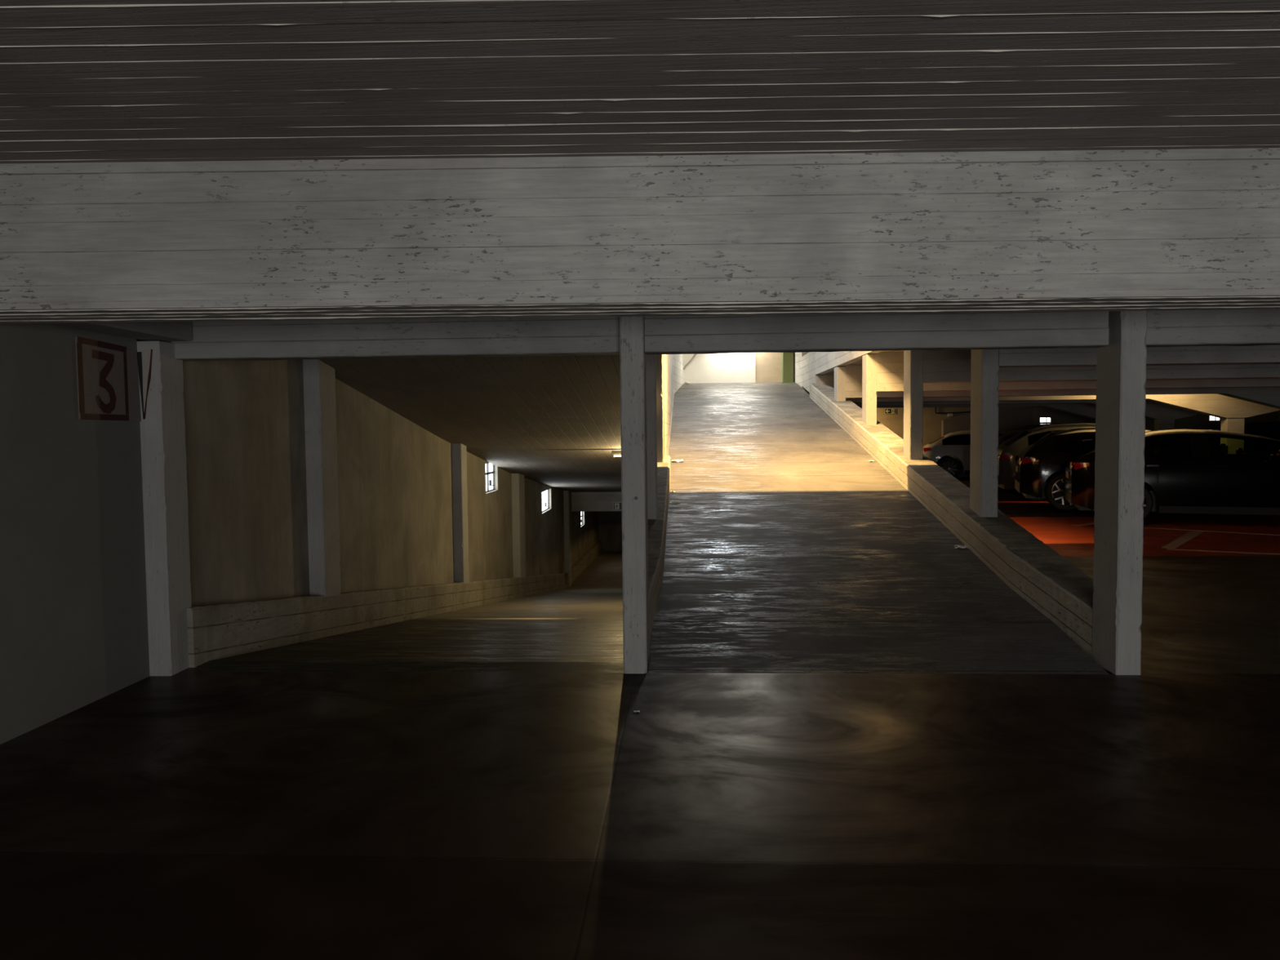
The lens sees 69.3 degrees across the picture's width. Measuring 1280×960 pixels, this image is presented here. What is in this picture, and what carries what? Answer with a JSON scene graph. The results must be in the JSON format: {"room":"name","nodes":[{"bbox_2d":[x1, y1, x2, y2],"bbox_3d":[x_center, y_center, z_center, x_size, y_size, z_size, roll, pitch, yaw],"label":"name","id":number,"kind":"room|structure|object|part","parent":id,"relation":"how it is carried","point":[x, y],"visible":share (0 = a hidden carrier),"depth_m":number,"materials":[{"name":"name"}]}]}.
{"room":"parking garage","nodes":[
{"label":"parking garage","id":0,"kind":"room"},
{"bbox_2d":[0,323,564,744],"bbox_3d":[-3.085,1.514,8.958,0.410,6.300,33.400,0,3,3],"label":"wall","id":1,"kind":"structure","parent":0,"point":[245,432],"depth_m":6.38,"materials":[{"name":"paint"}]},
{"bbox_2d":[75,336,141,421],"bbox_3d":[-3.101,-0.578,5.414,0.012,0.466,0.580,0,3,3],"label":"number sign","id":2,"kind":"object","parent":1,"relation":"attached to","point":[108,383],"visible":1,"depth_m":5.38,"materials":[{"name":"paint"}]},
{"bbox_2d":[302,359,341,596],"bbox_3d":[-2.862,0.152,8.333,0.160,2.673,0.380,0,3,3],"label":"pilaster","id":3,"kind":"object","parent":1,"relation":"attached to","point":[319,378],"visible":0.86,"depth_m":8.18,"materials":[{"name":"concrete"}]},
{"bbox_2d":[186,572,569,667],"bbox_3d":[-2.465,1.968,15.609,0.148,3.303,19.120,0,3,3],"label":"wall ledge","id":4,"kind":"object","parent":1,"relation":"attached to","point":[215,631],"visible":0.7,"depth_m":8.16,"materials":[{"name":"concrete"}]},
{"bbox_2d":[451,443,469,582],"bbox_3d":[-2.602,0.648,13.390,0.160,2.593,0.320,0,3,3],"label":"pilaster","id":5,"kind":"object","parent":1,"relation":"attached to","point":[459,451],"visible":0.74,"depth_m":13.24,"materials":[{"name":"wood"}]},
{"bbox_2d":[485,462,494,492],"bbox_3d":[-2.582,-0.052,15.884,0.100,0.510,0.970,0,3,3],"label":"window","id":6,"kind":"structure","parent":1,"relation":"in","point":[490,481],"depth_m":16.08,"materials":[{"name":"clear glass"}]},
{"bbox_2d":[511,473,525,577],"bbox_3d":[-2.365,1.039,18.021,0.160,2.601,0.600,0,3,3],"label":"pilaster","id":7,"kind":"object","parent":1,"relation":"attached to","point":[517,479],"visible":0.8,"depth_m":17.75,"materials":[{"name":"wood"}]},
{"bbox_2d":[542,489,548,512],"bbox_3d":[-2.264,0.496,22.073,0.100,0.500,1.450,0,3,3],"label":"window","id":8,"kind":"structure","parent":1,"relation":"in","point":[544,494],"depth_m":22.38,"materials":[{"name":"clear glass"}]},
{"bbox_2d":[563,490,571,586],"bbox_3d":[-1.990,1.584,25.351,0.160,2.852,0.400,0,3,3],"label":"pilaster","id":9,"kind":"object","parent":1,"relation":"attached to","point":[566,494],"visible":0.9,"depth_m":25.17,"materials":[{"name":"wood"}]},
{"bbox_2d":[181,551,623,672],"bbox_3d":[-0.960,2.150,19.303,3.100,3.300,26.820,0,3,3],"label":"ramp","id":10,"kind":"structure","parent":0,"point":[578,628],"depth_m":7.59,"materials":[{"name":"grey concrete"}]},
{"bbox_2d":[319,355,621,491],"bbox_3d":[-0.904,-0.697,19.259,2.940,3.190,26.600,0,3,3],"label":"ceiling","id":11,"kind":"structure","parent":0,"point":[553,421],"depth_m":10.19,"materials":[{"name":"concrete"}]},
{"bbox_2d":[571,491,622,511],"bbox_3d":[-0.498,0.584,25.709,2.800,0.545,0.330,0,3,3],"label":"cross beam","id":12,"kind":"structure","parent":11,"relation":"attached to","point":[581,501],"depth_m":25.58,"materials":[{"name":"wood"}]},
{"bbox_2d":[613,502,622,510],"bbox_3d":[-0.531,0.723,25.521,0.410,0.218,0.023,0,3,3],"label":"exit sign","id":13,"kind":"object","parent":12,"relation":"attached to","point":[616,505],"visible":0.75,"depth_m":25.51,"materials":[{"name":"green plastic"}]},
{"bbox_2d":[611,450,621,457],"bbox_3d":[-0.023,-0.393,13.867,0.800,0.100,0.070,0,3,3],"label":"lamp","id":14,"kind":"object","parent":11,"relation":"attached to","point":[613,452],"visible":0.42,"depth_m":13.85,"materials":[{"name":"white plastic"}]},
{"bbox_2d":[570,491,598,565],"bbox_3d":[-1.910,0.414,29.650,0.380,6.300,8.100,0,3,5],"label":"wall","id":15,"kind":"structure","parent":0,"point":[584,536],"depth_m":28.89,"materials":[{"name":"paint"}]},
{"bbox_2d":[580,511,583,525],"bbox_3d":[-1.825,1.195,28.781,0.100,0.470,0.800,0,3,5],"label":"window","id":16,"kind":"structure","parent":15,"relation":"in","point":[581,515],"depth_m":28.87,"materials":[{"name":"clear glass"}]},
{"bbox_2d":[571,540,601,582],"bbox_3d":[-1.738,2.543,28.946,0.150,0.420,7.500,0,3,5],"label":"baseboard","id":17,"kind":"structure","parent":15,"relation":"attached to","point":[586,559],"depth_m":28.70,"materials":[{"name":"concrete"}]},
{"bbox_2d":[598,511,622,551],"bbox_3d":[-0.335,1.588,32.738,4.000,3.600,0.300,0,3,3],"label":"wall","id":18,"kind":"structure","parent":0,"point":[610,522],"depth_m":32.63,"materials":[{"name":"paint"}]},
{"bbox_2d":[0,476,1279,959],"bbox_3d":[7.557,0.861,10.696,22.000,0.001,38.000,0,3,3],"label":"floor","id":19,"kind":"structure","parent":0,"point":[181,815],"depth_m":3.67,"materials":[{"name":"grey concrete"}]},
{"bbox_2d":[136,341,191,675],"bbox_3d":[-3.023,0.180,5.884,0.165,2.085,0.275,0,3,3],"label":"concrete column","id":20,"kind":"structure","parent":19,"relation":"on","point":[162,429],"depth_m":5.79,"materials":[{"name":"grey concrete"}]},
{"bbox_2d":[137,349,152,419],"bbox_3d":[-3.043,-0.589,5.704,0.100,0.431,0.001,0,3,3],"label":"painted arrow","id":21,"kind":"object","parent":20,"relation":"attached to","point":[144,357],"visible":1,"depth_m":5.70,"materials":[{"name":"paint"}]},
{"bbox_2d":[619,316,648,673],"bbox_3d":[-0.035,-0.116,5.840,0.146,2.620,0.343,0,3,3],"label":"concrete column","id":22,"kind":"structure","parent":19,"relation":"on","point":[633,362],"depth_m":5.69,"materials":[{"name":"concrete"}]},
{"bbox_2d":[170,316,619,361],"bbox_3d":[-1.545,-1.083,5.860,2.858,0.610,0.153,0,3,3],"label":"lintel","id":23,"kind":"object","parent":22,"relation":"on","point":[284,340],"visible":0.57,"depth_m":5.80,"materials":[{"name":"grey concrete"}]},
{"bbox_2d":[644,311,1108,354],"bbox_3d":[1.427,-1.106,5.710,2.799,0.610,0.153,0,3,3],"label":"lintel","id":24,"kind":"object","parent":22,"relation":"on","point":[793,333],"visible":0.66,"depth_m":5.65,"materials":[{"name":"grey concrete"}]},
{"bbox_2d":[922,430,1001,477],"bbox_3d":[10.312,-0.754,27.103,4.022,1.448,2.065,0,3,15],"label":"parked car","id":25,"kind":"object","parent":19,"relation":"on","point":[957,444],"visible":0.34,"depth_m":26.63,"materials":[{"name":"white paint"}]},
{"bbox_2d":[922,447,931,451],"bbox_3d":[8.285,-0.883,26.885,0.081,0.110,0.386,-2,3,-27],"label":"tail lamp","id":26,"kind":"object","parent":25,"relation":"attached to","point":[924,449],"depth_m":26.81,"materials":[{"name":"red plastic"}]},
{"bbox_3d":[10.083,-0.221,26.323,1.650,0.110,0.023,0,3,15],"label":"sill trim","id":27,"kind":"part","parent":25,"relation":"part of","materials":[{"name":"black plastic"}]},
{"bbox_2d":[941,407,1032,476],"bbox_3d":[10.652,-1.156,28.462,2.680,2.100,0.200,0,3,3],"label":"wall","id":28,"kind":"structure","parent":19,"relation":"on","point":[1008,418],"depth_m":28.30,"materials":[{"name":"concrete"}]},
{"bbox_2d":[998,429,1026,491],"bbox_3d":[9.935,-0.500,22.244,3.522,1.458,1.970,0,3,11],"label":"parked car","id":29,"kind":"object","parent":19,"relation":"on","point":[1003,436],"visible":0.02,"depth_m":21.83,"materials":[{"name":"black metal"}]},
{"bbox_2d":[1006,423,1057,431],"bbox_3d":[11.656,-0.727,24.895,4.422,1.598,2.143,0,3,3],"label":"parked car","id":30,"kind":"object","parent":19,"relation":"on","point":[1023,427],"visible":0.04,"depth_m":24.69,"materials":[{"name":"paint"}]},
{"bbox_2d":[997,422,1095,501],"bbox_3d":[9.521,-0.400,19.289,4.072,1.577,2.104,0,3,14],"label":"parked car","id":31,"kind":"object","parent":19,"relation":"on","point":[1012,446],"visible":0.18,"depth_m":18.92,"materials":[{"name":"grey paint"}]},
{"bbox_2d":[998,454,1012,460],"bbox_3d":[7.467,-0.461,19.017,0.081,0.110,0.391,-2,3,-27],"label":"tail lamp","id":32,"kind":"object","parent":31,"relation":"attached to","point":[1001,457],"depth_m":18.95,"materials":[{"name":"red plastic"}]},
{"bbox_3d":[9.059,-1.126,19.972,1.522,0.180,0.053,0,3,15],"label":"roof rail","id":33,"kind":"part","parent":31,"relation":"part of","materials":[{"name":"black metal"}]},
{"bbox_3d":[8.776,-1.063,18.829,1.522,0.180,0.053,0,3,13],"label":"roof rail","id":34,"kind":"part","parent":31,"relation":"part of","materials":[{"name":"black metal"}]},
{"bbox_2d":[1014,427,1153,511],"bbox_3d":[9.141,-0.225,16.880,4.222,1.488,2.126,0,3,19],"label":"parked car","id":35,"kind":"object","parent":19,"relation":"on","point":[1040,473],"visible":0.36,"depth_m":16.61,"materials":[{"name":"paint"}]},
{"bbox_2d":[1018,457,1035,464],"bbox_3d":[7.000,-0.340,16.809,0.081,0.110,0.391,-2,3,-22],"label":"tail lamp","id":36,"kind":"object","parent":35,"relation":"attached to","point":[1022,460],"depth_m":16.75,"materials":[{"name":"red plastic"}]},
{"bbox_2d":[1074,522,1093,525],"bbox_3d":[6.947,0.676,14.301,0.759,0.003,0.100,-3,4,-37],"label":"parking line","id":37,"kind":"object","parent":19,"relation":"on","point":[1091,522],"visible":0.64,"depth_m":14.19,"materials":[{"name":"paint"}]},
{"bbox_2d":[1092,311,1147,675],"bbox_3d":[2.945,-0.139,5.690,0.150,2.620,0.340,0,3,3],"label":"concrete column","id":38,"kind":"structure","parent":19,"relation":"on","point":[1121,365],"depth_m":5.57,"materials":[{"name":"grey concrete"}]},
{"bbox_2d":[1146,309,1279,346],"bbox_3d":[7.640,-1.154,5.396,9.267,0.610,0.153,0,3,3],"label":"lintel","id":39,"kind":"object","parent":38,"relation":"on","point":[1230,327],"visible":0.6,"depth_m":5.55,"materials":[{"name":"grey concrete"}]},
{"bbox_2d":[1154,419,1174,430],"bbox_3d":[11.860,-0.546,20.963,0.340,1.645,0.220,0,3,3],"label":"pillar","id":40,"kind":"structure","parent":19,"relation":"on","point":[1159,424],"depth_m":20.82,"materials":[{"name":"concrete"}]},
{"bbox_2d":[1064,429,1279,519],"bbox_3d":[9.198,-0.078,14.447,4.622,1.448,2.091,1,3,21],"label":"parked car","id":41,"kind":"object","parent":19,"relation":"on","point":[1187,471],"visible":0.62,"depth_m":13.86,"materials":[{"name":"black paint"}]},
{"bbox_2d":[1070,462,1089,469],"bbox_3d":[6.872,-0.219,14.529,0.081,0.110,0.390,-2,3,-20],"label":"tail lamp","id":42,"kind":"object","parent":41,"relation":"attached to","point":[1073,465],"depth_m":14.47,"materials":[{"name":"red plastic"}]},
{"bbox_3d":[8.056,-0.177,14.448,0.140,0.770,0.500,1,3,21],"label":"seat","id":43,"kind":"part","parent":41,"relation":"part of","materials":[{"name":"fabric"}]},
{"bbox_3d":[8.812,0.455,13.698,2.000,0.110,0.024,1,3,21],"label":"sill trim","id":44,"kind":"part","parent":41,"relation":"part of","materials":[{"name":"black plastic"}]},
{"bbox_3d":[8.608,-0.209,13.706,0.160,0.024,0.024,1,3,21],"label":"door handle","id":45,"kind":"part","parent":41,"relation":"part of","materials":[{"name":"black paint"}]},
{"bbox_2d":[1267,450,1276,459],"bbox_3d":[9.165,-0.365,13.424,0.110,0.130,0.190,1,3,21],"label":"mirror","id":46,"kind":"object","parent":41,"relation":"attached to","point":[1272,455],"depth_m":13.38,"materials":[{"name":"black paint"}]},
{"bbox_2d":[1161,530,1203,548],"bbox_3d":[7.215,0.780,12.273,0.150,0.003,2.320,2,4,39],"label":"parking line","id":47,"kind":"object","parent":19,"relation":"on","point":[1182,540],"visible":1,"depth_m":12.14,"materials":[{"name":"paint"}]},
{"bbox_2d":[1144,527,1279,535],"bbox_3d":[8.199,0.730,13.028,1.979,0.003,0.050,2,4,41],"label":"parking line","id":48,"kind":"object","parent":19,"relation":"on","point":[1144,527],"visible":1,"depth_m":13.13,"materials":[{"name":"paint"}]},
{"bbox_2d":[1166,548,1279,554],"bbox_3d":[7.765,0.865,10.550,3.064,0.003,0.070,1,3,28],"label":"parking line","id":49,"kind":"object","parent":19,"relation":"on","point":[1166,548],"visible":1,"depth_m":10.99,"materials":[{"name":"paint"}]},
{"bbox_2d":[1220,417,1244,433],"bbox_3d":[11.729,-0.408,18.350,0.340,1.645,0.220,0,3,3],"label":"pillar","id":50,"kind":"structure","parent":19,"relation":"on","point":[1228,424],"depth_m":18.21,"materials":[{"name":"concrete"}]},
{"bbox_2d":[0,0,1279,164],"bbox_3d":[1.256,-1.297,2.462,10.822,0.013,3.003,-1,3,0],"label":"ceiling","id":51,"kind":"structure","parent":0,"point":[82,81],"depth_m":3.02,"materials":[{"name":"concrete"}]},
{"bbox_2d":[44,321,191,342],"bbox_3d":[-2.978,-1.123,5.239,0.260,0.565,1.170,0,3,3],"label":"beam","id":52,"kind":"structure","parent":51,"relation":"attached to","point":[163,331],"depth_m":5.39,"materials":[{"name":"concrete"}]},
{"bbox_2d":[0,147,1279,323],"bbox_3d":[1.575,-1.093,4.128,11.178,0.644,0.482,-1,3,0],"label":"ceiling beam","id":53,"kind":"structure","parent":51,"relation":"attached to","point":[1193,228],"depth_m":3.91,"materials":[{"name":"concrete"}]},
{"bbox_2d":[647,394,674,672],"bbox_3d":[0.388,1.161,13.954,0.148,6.008,15.850,0,3,3],"label":"wall","id":54,"kind":"structure","parent":0,"point":[650,637],"depth_m":13.46,"materials":[{"name":"paint"}]},
{"bbox_2d":[662,354,683,456],"bbox_3d":[0.585,-2.172,16.449,0.340,4.400,10.500,0,3,3],"label":"wall","id":55,"kind":"structure","parent":0,"point":[673,364],"depth_m":15.13,"materials":[{"name":"concrete"}]},
{"bbox_2d":[683,352,782,383],"bbox_3d":[1.905,-3.315,21.737,2.860,2.700,0.300,0,3,3],"label":"wall","id":56,"kind":"structure","parent":0,"point":[730,367],"depth_m":21.61,"materials":[{"name":"white paint"}]},
{"bbox_2d":[683,354,696,369],"bbox_3d":[1.384,-2.870,21.576,0.785,0.603,0.044,0,3,3],"label":"pipe","id":57,"kind":"object","parent":56,"relation":"attached to","point":[694,356],"visible":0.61,"depth_m":21.58,"materials":[{"name":"grey metal"}]},
{"bbox_2d":[793,350,884,392],"bbox_3d":[3.352,-2.027,14.714,0.260,1.166,13.900,0,3,3],"label":"wall","id":58,"kind":"structure","parent":0,"point":[806,365],"depth_m":18.41,"materials":[{"name":"concrete"}]},
{"bbox_2d":[823,350,903,374],"bbox_3d":[7.511,-1.866,10.203,22.400,0.300,37.700,0,3,3],"label":"ceiling","id":59,"kind":"structure","parent":0,"point":[858,362],"depth_m":15.40,"materials":[{"name":"concrete"}]},
{"bbox_2d":[857,403,1096,419],"bbox_3d":[11.558,-1.980,23.529,15.260,0.955,0.260,0,3,3],"label":"beam","id":60,"kind":"structure","parent":59,"relation":"attached to","point":[1086,410],"depth_m":23.46,"materials":[{"name":"concrete"}]},
{"bbox_2d":[805,391,1200,419],"bbox_3d":[11.427,-1.841,20.916,15.260,0.955,0.260,0,3,3],"label":"beam","id":61,"kind":"structure","parent":59,"relation":"attached to","point":[1153,411],"depth_m":20.81,"materials":[{"name":"concrete"}]},
{"bbox_2d":[822,373,1279,417],"bbox_3d":[11.296,-1.703,18.303,15.260,0.955,0.260,0,3,3],"label":"beam","id":62,"kind":"structure","parent":59,"relation":"attached to","point":[1215,405],"depth_m":18.21,"materials":[{"name":"concrete"}]},
{"bbox_2d":[844,364,1279,408],"bbox_3d":[11.165,-1.564,15.690,15.260,0.955,0.260,0,3,3],"label":"beam","id":63,"kind":"structure","parent":59,"relation":"attached to","point":[1266,396],"depth_m":15.76,"materials":[{"name":"concrete"}]},
{"bbox_2d":[875,351,1279,391],"bbox_3d":[11.034,-1.425,13.077,15.260,0.955,0.260,0,3,3],"label":"beam","id":64,"kind":"structure","parent":59,"relation":"attached to","point":[890,365],"depth_m":13.24,"materials":[{"name":"concrete"}]},
{"bbox_2d":[922,349,1279,382],"bbox_3d":[10.903,-1.287,10.464,15.260,0.955,0.260,0,3,3],"label":"beam","id":65,"kind":"structure","parent":59,"relation":"attached to","point":[948,366],"depth_m":10.65,"materials":[{"name":"concrete"}]},
{"bbox_2d":[998,345,1279,368],"bbox_3d":[10.772,-1.148,7.851,15.260,0.955,0.260,0,3,3],"label":"beam","id":66,"kind":"structure","parent":59,"relation":"attached to","point":[1255,354],"depth_m":8.04,"materials":[{"name":"concrete"}]},
{"bbox_2d":[648,382,1109,674],"bbox_3d":[1.839,-0.391,13.664,2.800,2.908,16.120,0,3,3],"label":"ramp","id":67,"kind":"structure","parent":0,"point":[788,549],"depth_m":7.72,"materials":[{"name":"grey concrete"}]},
{"bbox_2d":[647,455,670,636],"bbox_3d":[0.145,0.541,8.720,0.205,1.404,5.350,0,3,3],"label":"concrete parapet","id":68,"kind":"object","parent":67,"relation":"on","point":[657,528],"visible":0.49,"depth_m":7.75,"materials":[{"name":"grey concrete"}]},
{"bbox_2d":[645,354,657,519],"bbox_3d":[0.085,-0.594,8.472,0.127,1.906,0.330,0,3,3],"label":"concrete column","id":69,"kind":"structure","parent":68,"relation":"on","point":[651,415],"depth_m":8.32,"materials":[{"name":"grey concrete"}]},
{"bbox_2d":[656,354,663,462],"bbox_3d":[0.215,-0.945,11.089,0.127,1.481,0.360,0,3,3],"label":"concrete column","id":70,"kind":"structure","parent":68,"relation":"on","point":[660,369],"depth_m":10.91,"materials":[{"name":"grey concrete"}]},
{"bbox_2d":[669,500,680,503],"bbox_3d":[0.383,0.241,10.101,0.133,0.033,0.094,0,3,3],"label":"paper scrap","id":71,"kind":"object","parent":67,"relation":"on","point":[677,501],"visible":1,"depth_m":10.09,"materials":[{"name":"white paper"}]},
{"bbox_2d":[671,458,683,462],"bbox_3d":[0.502,-0.262,12.394,0.163,0.039,0.111,0,3,3],"label":"paper scrap","id":72,"kind":"object","parent":67,"relation":"on","point":[682,460],"visible":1,"depth_m":12.39,"materials":[{"name":"white paper"}]},
{"bbox_2d":[781,352,795,382],"bbox_3d":[3.422,-3.127,21.420,0.320,1.874,0.200,0,3,3],"label":"post","id":73,"kind":"object","parent":67,"relation":"on","point":[787,357],"visible":0.23,"depth_m":21.41,"materials":[{"name":"paint"}]},
{"bbox_2d":[954,544,968,548],"bbox_3d":[2.864,0.595,8.252,0.125,0.026,0.083,0,3,3],"label":"paper scrap","id":74,"kind":"object","parent":67,"relation":"on","point":[959,546],"visible":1,"depth_m":8.25,"materials":[{"name":"white paper"}]},
{"bbox_2d":[809,382,1114,674],"bbox_3d":[3.306,-0.302,12.351,0.365,2.642,13.000,0,3,3],"label":"concrete parapet","id":75,"kind":"object","parent":67,"relation":"on","point":[1056,588],"visible":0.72,"depth_m":7.87,"materials":[{"name":"grey concrete"}]},
{"bbox_2d":[815,375,822,384],"bbox_3d":[3.610,-2.002,18.728,0.150,0.193,0.330,0,3,3],"label":"concrete column","id":76,"kind":"structure","parent":75,"relation":"on","point":[819,379],"depth_m":18.56,"materials":[{"name":"grey concrete"}]},
{"bbox_2d":[834,366,845,400],"bbox_3d":[3.481,-1.651,16.126,0.150,0.617,0.330,0,3,3],"label":"concrete column","id":77,"kind":"structure","parent":75,"relation":"on","point":[839,371],"depth_m":15.97,"materials":[{"name":"grey concrete"}]},
{"bbox_2d":[862,354,876,425],"bbox_3d":[3.352,-1.300,13.524,0.150,1.042,0.330,0,3,3],"label":"concrete column","id":78,"kind":"structure","parent":75,"relation":"on","point":[868,361],"depth_m":13.37,"materials":[{"name":"grey concrete"}]},
{"bbox_2d":[903,350,923,459],"bbox_3d":[3.224,-0.950,10.922,0.150,1.466,0.330,0,3,3],"label":"concrete column","id":79,"kind":"structure","parent":75,"relation":"on","point":[913,359],"depth_m":10.78,"materials":[{"name":"grey concrete"}]},
{"bbox_2d":[969,349,999,517],"bbox_3d":[3.095,-0.599,8.320,0.150,1.891,0.330,0,3,3],"label":"concrete column","id":80,"kind":"structure","parent":75,"relation":"on","point":[984,367],"depth_m":8.19,"materials":[{"name":"grey concrete"}]},
{"bbox_2d":[861,405,1278,446],"bbox_3d":[11.806,-1.433,28.735,15.700,2.800,0.250,0,3,3],"label":"wall","id":81,"kind":"structure","parent":0,"point":[931,420],"depth_m":28.55,"materials":[{"name":"paint"}]},
{"bbox_2d":[884,408,896,413],"bbox_3d":[7.776,-2.137,28.758,0.340,0.165,0.023,0,3,3],"label":"exit sign","id":82,"kind":"object","parent":81,"relation":"attached to","point":[887,411],"visible":1,"depth_m":28.75,"materials":[{"name":"green plastic"}]},
{"bbox_2d":[934,407,970,413],"bbox_3d":[9.935,-2.279,28.608,1.613,0.457,0.044,0,3,3],"label":"conduit pipe","id":83,"kind":"object","parent":81,"relation":"attached to","point":[935,407],"visible":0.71,"depth_m":28.62,"materials":[{"name":"metal"}]},
{"bbox_2d":[1040,417,1049,422],"bbox_3d":[12.508,-1.839,28.618,0.320,0.170,0.030,0,3,3],"label":"window","id":84,"kind":"structure","parent":81,"relation":"in","point":[1042,420],"depth_m":28.63,"materials":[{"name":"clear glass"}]},
{"bbox_2d":[1209,416,1217,421],"bbox_3d":[17.571,-1.879,28.362,0.300,0.170,0.030,0,3,3],"label":"window","id":85,"kind":"structure","parent":81,"relation":"in","point":[1211,418],"depth_m":28.37,"materials":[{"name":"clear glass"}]}
]}

